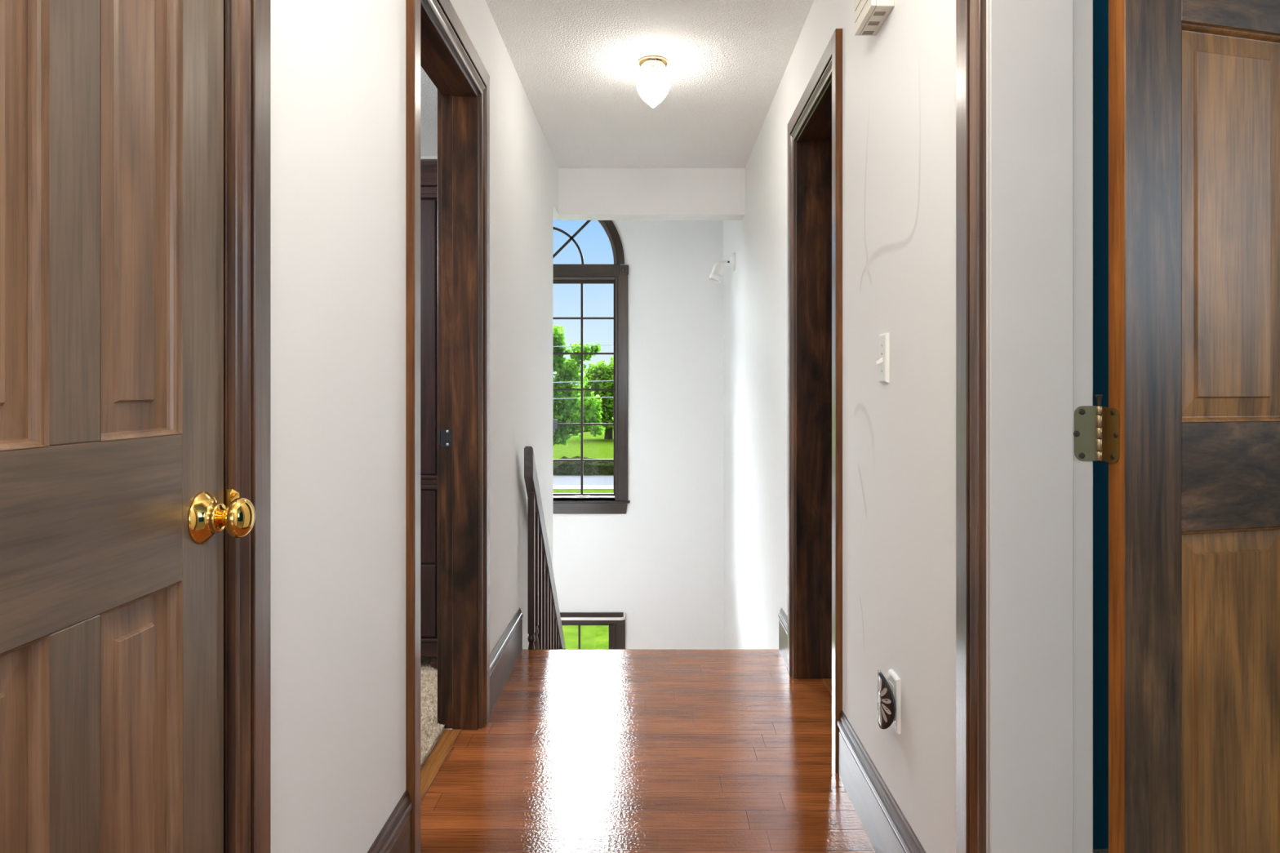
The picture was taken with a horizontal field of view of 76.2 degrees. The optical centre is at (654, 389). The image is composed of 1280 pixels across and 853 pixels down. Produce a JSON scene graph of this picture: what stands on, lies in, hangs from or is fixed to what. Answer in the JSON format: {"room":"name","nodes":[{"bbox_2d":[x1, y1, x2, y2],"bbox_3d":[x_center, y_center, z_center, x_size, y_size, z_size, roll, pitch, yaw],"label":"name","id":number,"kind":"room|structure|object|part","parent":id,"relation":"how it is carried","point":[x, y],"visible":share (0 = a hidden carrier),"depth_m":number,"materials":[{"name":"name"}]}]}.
{"room":"home hallway","nodes":[
{"label":"home hallway","id":0,"kind":"room"},
{"bbox_2d":[270,0,560,852],"bbox_3d":[-0.630,0.718,2.208,0.120,4.065,5.615,0,0,0],"label":"wall","id":1,"kind":"structure","parent":0,"point":[338,67],"depth_m":1.56,"materials":[{"name":"white paint"}]},
{"bbox_2d":[0,0,255,852],"bbox_3d":[-0.557,0.076,0.807,0.098,2.023,0.554,0,0,0],"label":"door","id":2,"kind":"structure","parent":1,"relation":"in","point":[114,516],"depth_m":0.88,"materials":[{"name":"brown wood"}]},
{"bbox_3d":[-0.589,-0.273,0.698,0.035,0.654,0.146,0,0,0],"label":"panel","id":3,"kind":"part","parent":2,"relation":"part of","materials":[{"name":"brown wood"}]},
{"bbox_3d":[-0.589,0.553,0.698,0.035,0.643,0.146,0,0,0],"label":"panel","id":4,"kind":"part","parent":2,"relation":"part of","materials":[{"name":"brown wood"}]},
{"bbox_3d":[-0.589,0.143,0.807,0.035,0.178,0.364,0,0,0],"label":"rail","id":5,"kind":"part","parent":2,"relation":"part of","materials":[{"name":"brown wood"}]},
{"bbox_3d":[-0.589,-0.273,0.916,0.035,0.654,0.146,0,0,0],"label":"panel","id":6,"kind":"part","parent":2,"relation":"part of","materials":[{"name":"brown wood"}]},
{"bbox_3d":[-0.589,0.553,0.916,0.035,0.643,0.146,0,0,0],"label":"panel","id":7,"kind":"part","parent":2,"relation":"part of","materials":[{"name":"brown wood"}]},
{"bbox_3d":[-0.528,0.162,1.032,0.039,0.051,0.051,0,0,0],"label":"knob","id":8,"kind":"part","parent":2,"relation":"part of","materials":[{"name":"gold metal"}]},
{"bbox_2d":[223,0,270,852],"bbox_3d":[-0.620,0.030,0.806,0.140,2.140,0.730,0,0,0],"label":"door frame","id":9,"kind":"structure","parent":1,"relation":"attached to","point":[246,23],"depth_m":1.11,"materials":[{"name":"brown wood"}]},
{"bbox_3d":[-0.567,0.149,1.091,0.026,0.032,0.007,0,0,0],"label":"strike plate","id":10,"kind":"part","parent":9,"relation":"part of","materials":[{"name":"gold metal"}]},
{"bbox_2d":[367,790,413,852],"bbox_3d":[-0.561,1.010,1.523,0.017,0.180,0.703,0,0,0],"label":"baseboard","id":11,"kind":"structure","parent":1,"relation":"attached to","point":[395,836],"depth_m":1.78,"materials":[{"name":"brown wood"}]},
{"bbox_2d":[405,0,489,852],"bbox_3d":[-0.627,0.041,2.301,0.156,2.179,0.854,0,0,0],"label":"door frame","id":12,"kind":"structure","parent":1,"relation":"attached to","point":[437,42],"depth_m":2.63,"materials":[{"name":"brown wood"}]},
{"bbox_3d":[-0.560,0.025,1.914,0.020,2.149,0.078,0,0,0],"label":"casing","id":13,"kind":"part","parent":12,"relation":"part of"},
{"bbox_3d":[-0.698,0.037,2.683,0.015,2.126,0.064,0,0,0],"label":"casing","id":14,"kind":"part","parent":12,"relation":"part of","materials":[{"name":"brown wood"}]},
{"bbox_3d":[-0.673,0.157,2.643,0.050,0.058,0.004,0,0,0],"label":"strike plate","id":15,"kind":"part","parent":12,"relation":"part of","materials":[{"name":"grey metal"}]},
{"bbox_3d":[-0.560,-1.005,2.301,0.020,0.088,0.854,0,0,0],"label":"head casing","id":16,"kind":"part","parent":12,"relation":"part of","materials":[{"name":"brown wood"}]},
{"bbox_3d":[-0.560,0.025,2.689,0.020,2.149,0.078,0,0,0],"label":"casing","id":17,"kind":"part","parent":12,"relation":"part of","materials":[{"name":"brown wood"}]},
{"bbox_2d":[489,607,523,713],"bbox_3d":[-0.561,1.010,3.085,0.017,0.180,0.714,0,0,0],"label":"baseboard","id":18,"kind":"structure","parent":1,"relation":"attached to","point":[506,652],"depth_m":3.05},
{"bbox_2d":[420,155,437,159],"bbox_3d":[-2.345,-0.107,2.945,3.310,2.415,3.490,0,0,0],"label":"wall","id":19,"kind":"structure","parent":0,"point":[421,157],"depth_m":4.60,"materials":[{"name":"grey paint"}]},
{"bbox_2d":[420,656,449,768],"bbox_3d":[-2.283,1.106,2.950,3.234,0.068,3.300,0,0,0],"label":"floor","id":20,"kind":"structure","parent":0,"point":[431,731],"depth_m":2.76,"materials":[{"name":"beige carpet"}]},
{"bbox_2d":[420,159,437,668],"bbox_3d":[-1.363,0.088,3.399,1.115,1.989,0.562,0,0,0],"label":"door","id":21,"kind":"structure","parent":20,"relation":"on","point":[428,167],"depth_m":3.15,"materials":[{"name":"brown wood"}]},
{"bbox_3d":[-1.363,0.529,3.155,1.035,0.278,0.014,0,0,0],"label":"drawer","id":22,"kind":"part","parent":21,"relation":"part of","materials":[{"name":"brown wood"}]},
{"bbox_3d":[-1.363,0.816,3.155,1.035,0.276,0.014,0,0,0],"label":"drawer","id":23,"kind":"part","parent":21,"relation":"part of","materials":[{"name":"brown wood"}]},
{"bbox_3d":[-1.103,-0.203,3.155,0.516,1.059,0.014,0,0,0],"label":"cabinet door","id":24,"kind":"part","parent":21,"relation":"part of","materials":[{"name":"brown wood"}]},
{"bbox_3d":[-1.363,0.357,3.151,1.091,0.052,0.038,0,0,0],"label":"waist molding","id":25,"kind":"part","parent":21,"relation":"part of","materials":[{"name":"brown wood"}]},
{"bbox_3d":[-1.363,-0.841,3.410,1.115,0.131,0.540,0,0,0],"label":"cornice","id":26,"kind":"part","parent":21,"relation":"part of","materials":[{"name":"brown wood"}]},
{"bbox_3d":[-1.363,-0.768,3.149,1.105,0.063,0.042,0,0,0],"label":"cornice molding","id":27,"kind":"part","parent":21,"relation":"part of","materials":[{"name":"brown wood"}]},
{"bbox_2d":[420,0,813,168],"bbox_3d":[-0.850,-1.365,0.357,6.300,0.100,9.315,0,0,0],"label":"ceiling","id":28,"kind":"structure","parent":0,"point":[575,62],"depth_m":3.41,"materials":[{"name":"white paint"}]},
{"bbox_2d":[636,55,670,107],"bbox_3d":[-0.004,-1.222,3.270,0.134,0.186,0.134,0,0,0],"label":"ceiling light","id":29,"kind":"object","parent":28,"relation":"attached to","point":[652,86],"visible":1,"depth_m":3.23,"materials":[{"name":"white glass"}]},
{"bbox_2d":[552,220,723,648],"bbox_3d":[-1.245,0.275,6.475,3.910,4.950,0.150,0,0,0],"label":"wall","id":30,"kind":"structure","parent":0,"point":[659,563],"depth_m":6.40,"materials":[{"name":"white paint"}]},
{"bbox_2d":[552,220,630,514],"bbox_3d":[-0.866,-0.321,6.454,1.352,2.588,0.192,0,0,0],"label":"window","id":31,"kind":"structure","parent":30,"relation":"in","point":[616,274],"depth_m":6.38,"materials":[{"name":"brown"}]},
{"bbox_3d":[-0.563,-0.008,6.450,0.538,1.714,0.040,0,0,0],"label":"sash frame","id":32,"kind":"part","parent":31,"relation":"part of","materials":[{"name":"grey"}]},
{"bbox_3d":[-0.866,-1.284,6.476,1.212,0.606,0.149,0,0,0],"label":"arch sash","id":33,"kind":"part","parent":31,"relation":"part of","materials":[{"name":"brown wood"}]},
{"bbox_3d":[-0.866,-1.298,6.389,1.268,0.634,0.022,0,0,0],"label":"arch casing","id":34,"kind":"part","parent":31,"relation":"part of","materials":[{"name":"brown wood"}]},
{"bbox_3d":[-0.256,-0.015,6.389,0.102,1.770,0.022,0,0,0],"label":"casing","id":35,"kind":"part","parent":31,"relation":"part of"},
{"bbox_2d":[560,612,625,648],"bbox_3d":[-0.866,2.133,6.440,1.320,0.774,0.160,0,0,0],"label":"window","id":36,"kind":"structure","parent":30,"relation":"in","point":[616,628],"depth_m":6.38,"materials":[{"name":"brown wood"}]},
{"bbox_3d":[-0.866,2.149,6.470,1.144,0.702,0.100,0,0,0],"label":"sash frame","id":37,"kind":"part","parent":36,"relation":"part of","materials":[{"name":"brown wood"}]},
{"bbox_3d":[-0.866,1.790,6.389,1.280,0.089,0.022,0,0,0],"label":"head casing","id":38,"kind":"part","parent":36,"relation":"part of","materials":[{"name":"wood"}]},
{"bbox_2d":[560,612,625,620],"bbox_3d":[-0.866,1.762,6.340,1.280,0.044,0.078,0,0,0],"label":"curtain rod","id":39,"kind":"object","parent":36,"relation":"attached to","point":[624,617],"visible":0.56,"depth_m":6.30,"materials":[{"name":"white plastic"}]},
{"bbox_3d":[-0.274,2.178,6.389,0.095,0.685,0.021,0,0,0],"label":"casing","id":40,"kind":"part","parent":36,"relation":"part of","materials":[{"name":"brown wood"}]},
{"bbox_2d":[420,648,1108,852],"bbox_3d":[0.750,1.125,-0.363,5.900,0.050,7.674,0,0,0],"label":"floor","id":41,"kind":"structure","parent":0,"point":[579,750],"depth_m":2.39,"materials":[{"name":"brown wood"}]},
{"bbox_2d":[723,0,955,852],"bbox_3d":[0.625,0.275,2.900,0.171,4.950,7.000,0,0,0],"label":"wall","id":42,"kind":"structure","parent":0,"point":[899,82],"depth_m":1.97,"materials":[{"name":"white paint"}]},
{"bbox_2d":[708,252,735,283],"bbox_3d":[0.451,-0.814,5.463,0.177,0.207,0.137,0,0,0],"label":"wall spotlight","id":43,"kind":"object","parent":42,"relation":"attached to","point":[716,276],"visible":1,"depth_m":5.42,"materials":[{"name":"white plastic"}]},
{"bbox_3d":[0.522,-0.855,5.470,0.036,0.124,0.124,0,0,0],"label":"plate","id":44,"kind":"part","parent":43,"relation":"part of","materials":[{"name":"white plastic"}]},
{"bbox_2d":[777,607,787,667],"bbox_3d":[0.531,1.010,3.313,0.017,0.180,0.258,0,0,0],"label":"baseboard","id":45,"kind":"structure","parent":42,"relation":"attached to","point":[783,621],"depth_m":3.33,"materials":[{"name":"wood"}]},
{"bbox_2d":[787,28,842,773],"bbox_3d":[0.615,0.048,2.761,0.190,2.165,0.844,0,0,0],"label":"door frame","id":46,"kind":"structure","parent":42,"relation":"attached to","point":[815,127],"depth_m":3.10,"materials":[{"name":"brown wood"}]},
{"bbox_3d":[0.530,0.033,3.144,0.020,2.135,0.078,0,0,0],"label":"casing","id":47,"kind":"part","parent":46,"relation":"part of","materials":[{"name":"brown wood"}]},
{"bbox_3d":[0.530,-0.991,2.761,0.020,0.088,0.844,0,0,0],"label":"head casing","id":48,"kind":"part","parent":46,"relation":"part of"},
{"bbox_3d":[0.530,0.033,2.379,0.020,2.135,0.078,0,0,0],"label":"casing","id":49,"kind":"part","parent":46,"relation":"part of","materials":[{"name":"wood"}]},
{"bbox_2d":[854,0,894,35],"bbox_3d":[0.514,-0.976,1.912,0.053,0.229,0.156,0,0,0],"label":"door chime","id":50,"kind":"object","parent":42,"relation":"attached to","point":[870,15],"visible":1,"depth_m":1.91,"materials":[{"name":"beige plastic"}]},
{"bbox_2d":[836,710,925,852],"bbox_3d":[0.531,1.010,1.873,0.017,0.180,0.933,0,0,0],"label":"baseboard","id":51,"kind":"structure","parent":42,"relation":"attached to","point":[887,829],"depth_m":1.98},
{"bbox_2d":[875,333,888,382],"bbox_3d":[0.529,-0.073,1.905,0.023,0.114,0.060,0,0,0],"label":"light switch","id":52,"kind":"object","parent":42,"relation":"attached to","point":[883,362],"visible":1,"depth_m":1.89,"materials":[{"name":"white plastic"}]},
{"bbox_2d":[888,669,901,734],"bbox_3d":[0.534,0.695,1.820,0.012,0.120,0.066,0,0,0],"label":"wall outlet","id":53,"kind":"object","parent":42,"relation":"attached to","point":[894,681],"visible":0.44,"depth_m":1.79,"materials":[{"name":"white plastic"}]},
{"bbox_2d":[877,670,895,729],"bbox_3d":[0.516,0.696,1.832,0.023,0.125,0.114,0,0,0],"label":"night light","id":54,"kind":"object","parent":53,"relation":"attached to","point":[886,700],"visible":1,"depth_m":1.80,"materials":[{"name":"black metal"}]},
{"bbox_2d":[888,680,893,695],"bbox_3d":[0.529,0.669,1.820,0.002,0.028,0.034,0,0,0],"label":"receptacle","id":55,"kind":"object","parent":53,"relation":"attached to","point":[891,682],"depth_m":1.81,"materials":[{"name":"white plastic"}]},
{"bbox_2d":[955,0,1093,852],"bbox_3d":[0.616,0.030,0.913,0.192,2.140,0.987,0,0,0],"label":"door frame","id":56,"kind":"structure","parent":42,"relation":"attached to","point":[1024,68],"depth_m":1.31,"materials":[{"name":"white paint"}]},
{"bbox_3d":[0.530,0.030,1.367,0.020,2.140,0.078,0,0,0],"label":"casing","id":57,"kind":"part","parent":56,"relation":"part of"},
{"bbox_2d":[1073,0,1279,852],"bbox_3d":[1.103,0.076,1.408,0.865,2.023,0.038,0,0,-14],"label":"door","id":58,"kind":"structure","parent":42,"relation":"in","point":[1188,434],"depth_m":1.35,"materials":[{"name":"brown wood"}]},
{"bbox_3d":[1.134,-0.650,1.415,0.577,0.100,0.035,0,0,-14],"label":"rail","id":59,"kind":"part","parent":58,"relation":"part of","materials":[{"name":"brown wood"}]},
{"bbox_3d":[1.134,0.143,1.415,0.577,0.178,0.035,0,0,-14],"label":"rail","id":60,"kind":"part","parent":58,"relation":"part of","materials":[{"name":"brown wood"}]},
{"bbox_3d":[0.969,-0.273,1.374,0.236,0.653,0.035,0,0,-14],"label":"panel","id":61,"kind":"part","parent":58,"relation":"part of","materials":[{"name":"brown wood"}]},
{"bbox_3d":[0.969,0.553,1.374,0.236,0.643,0.035,0,0,-14],"label":"panel","id":62,"kind":"part","parent":58,"relation":"part of","materials":[{"name":"brown wood"}]},
{"bbox_2d":[1093,0,1108,848],"bbox_3d":[2.205,-0.107,0.425,2.990,2.415,3.450,0,0,0],"label":"wall","id":63,"kind":"structure","parent":0,"point":[1100,7],"depth_m":1.96,"materials":[{"name":"teal"}]},
{"bbox_3d":[-1.245,-2.250,5.540,3.910,0.100,2.120,0,0,0],"label":"ceiling","id":64,"kind":"structure","parent":0,"visible":0},
{"bbox_2d":[558,168,745,220],"bbox_3d":[-0.015,-1.620,4.933,1.110,1.160,0.165,0,0,0],"label":"beam","id":65,"kind":"structure","parent":64,"relation":"attached to","point":[584,193],"depth_m":4.85,"materials":[{"name":"white paint"}]},
{"bbox_3d":[-1.280,2.725,5.631,3.640,0.050,1.538,0,0,0],"label":"floor","id":66,"kind":"structure","parent":0,"visible":0},
{"bbox_3d":[-0.015,1.915,4.163,1.110,1.570,1.433,0,0,0],"label":"staircase","id":67,"kind":"structure","parent":66,"relation":"on","visible":0},
{"bbox_2d":[524,446,565,649],"bbox_3d":[-0.522,1.468,4.207,0.110,2.464,1.625,0,0,0],"label":"stair railing","id":68,"kind":"object","parent":67,"relation":"on","point":[545,631],"visible":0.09,"depth_m":3.63,"materials":[{"name":"brown wood"}]},
{"label":"outside","id":69,"kind":"structure","parent":0,"visible":0},
{"bbox_2d":[552,344,613,346],"bbox_3d":[-3.502,-2.460,37.000,48.001,1.440,0.032,0,0,0],"label":"cable","id":70,"kind":"object","parent":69,"point":[600,344],"visible":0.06,"depth_m":36.99,"materials":[{"name":"grey plastic"}]},
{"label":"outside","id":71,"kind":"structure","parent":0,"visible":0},
{"bbox_2d":[552,380,613,382],"bbox_3d":[-3.408,-0.822,36.000,48.001,1.440,0.032,0,0,0],"label":"cable","id":72,"kind":"object","parent":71,"point":[600,380],"visible":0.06,"depth_m":35.99,"materials":[{"name":"grey plastic"}]},
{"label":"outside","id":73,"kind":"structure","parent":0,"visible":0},
{"bbox_2d":[552,396,613,399],"bbox_3d":[-3.436,-0.099,36.300,48.001,1.440,0.032,0,0,0],"label":"cable","id":74,"kind":"object","parent":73,"point":[600,397],"visible":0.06,"depth_m":36.29,"materials":[{"name":"grey plastic"}]},
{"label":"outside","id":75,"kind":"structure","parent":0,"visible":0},
{"bbox_2d":[552,489,613,648],"bbox_3d":[-15.000,4.150,19.800,90.000,0.300,25.600,0,0,0],"label":"lawn","id":76,"kind":"structure","parent":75,"point":[592,637],"depth_m":13.32,"materials":[{"name":"green plant"}]},
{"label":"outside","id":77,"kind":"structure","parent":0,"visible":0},
{"bbox_2d":[552,425,613,475],"bbox_3d":[-15.000,4.150,149.200,90.000,0.300,221.600,0,0,0],"label":"lawn","id":78,"kind":"structure","parent":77,"point":[598,447],"depth_m":55.29,"materials":[{"name":"green plant"}]},
{"bbox_2d":[552,324,605,445],"bbox_3d":[-6.927,-0.063,45.880,6.504,8.553,5.918,0,0,40],"label":"maple tree","id":79,"kind":"object","parent":78,"relation":"on","point":[565,413],"visible":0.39,"depth_m":45.62,"materials":[{"name":"green plant"}]},
{"bbox_2d":[552,456,613,474],"bbox_3d":[-10.000,3.592,39.111,48.000,1.015,1.379,0,0,0],"label":"bank","id":80,"kind":"object","parent":78,"relation":"on","point":[558,467],"visible":0.04,"depth_m":38.60,"materials":[{"name":"green plant"}]},
{"bbox_2d":[577,355,613,439],"bbox_3d":[-3.678,0.731,66.040,6.279,6.966,4.157,0,0,0],"label":"tree","id":81,"kind":"object","parent":78,"relation":"on","point":[602,371],"visible":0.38,"depth_m":65.28,"materials":[{"name":"green plant"}]},
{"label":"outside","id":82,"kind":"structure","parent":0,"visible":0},
{"bbox_2d":[552,475,613,485],"bbox_3d":[-15.000,4.170,36.150,90.000,0.260,4.500,0,0,0],"label":"road","id":83,"kind":"structure","parent":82,"point":[557,480],"depth_m":36.29,"materials":[{"name":"grey asphalt"}]},
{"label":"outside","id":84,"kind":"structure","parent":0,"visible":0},
{"bbox_2d":[552,485,613,489],"bbox_3d":[-15.000,4.140,33.250,90.000,0.320,1.300,0,0,0],"label":"sidewalk","id":85,"kind":"structure","parent":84,"point":[554,487],"depth_m":33.07,"materials":[{"name":"concrete"}]}
]}

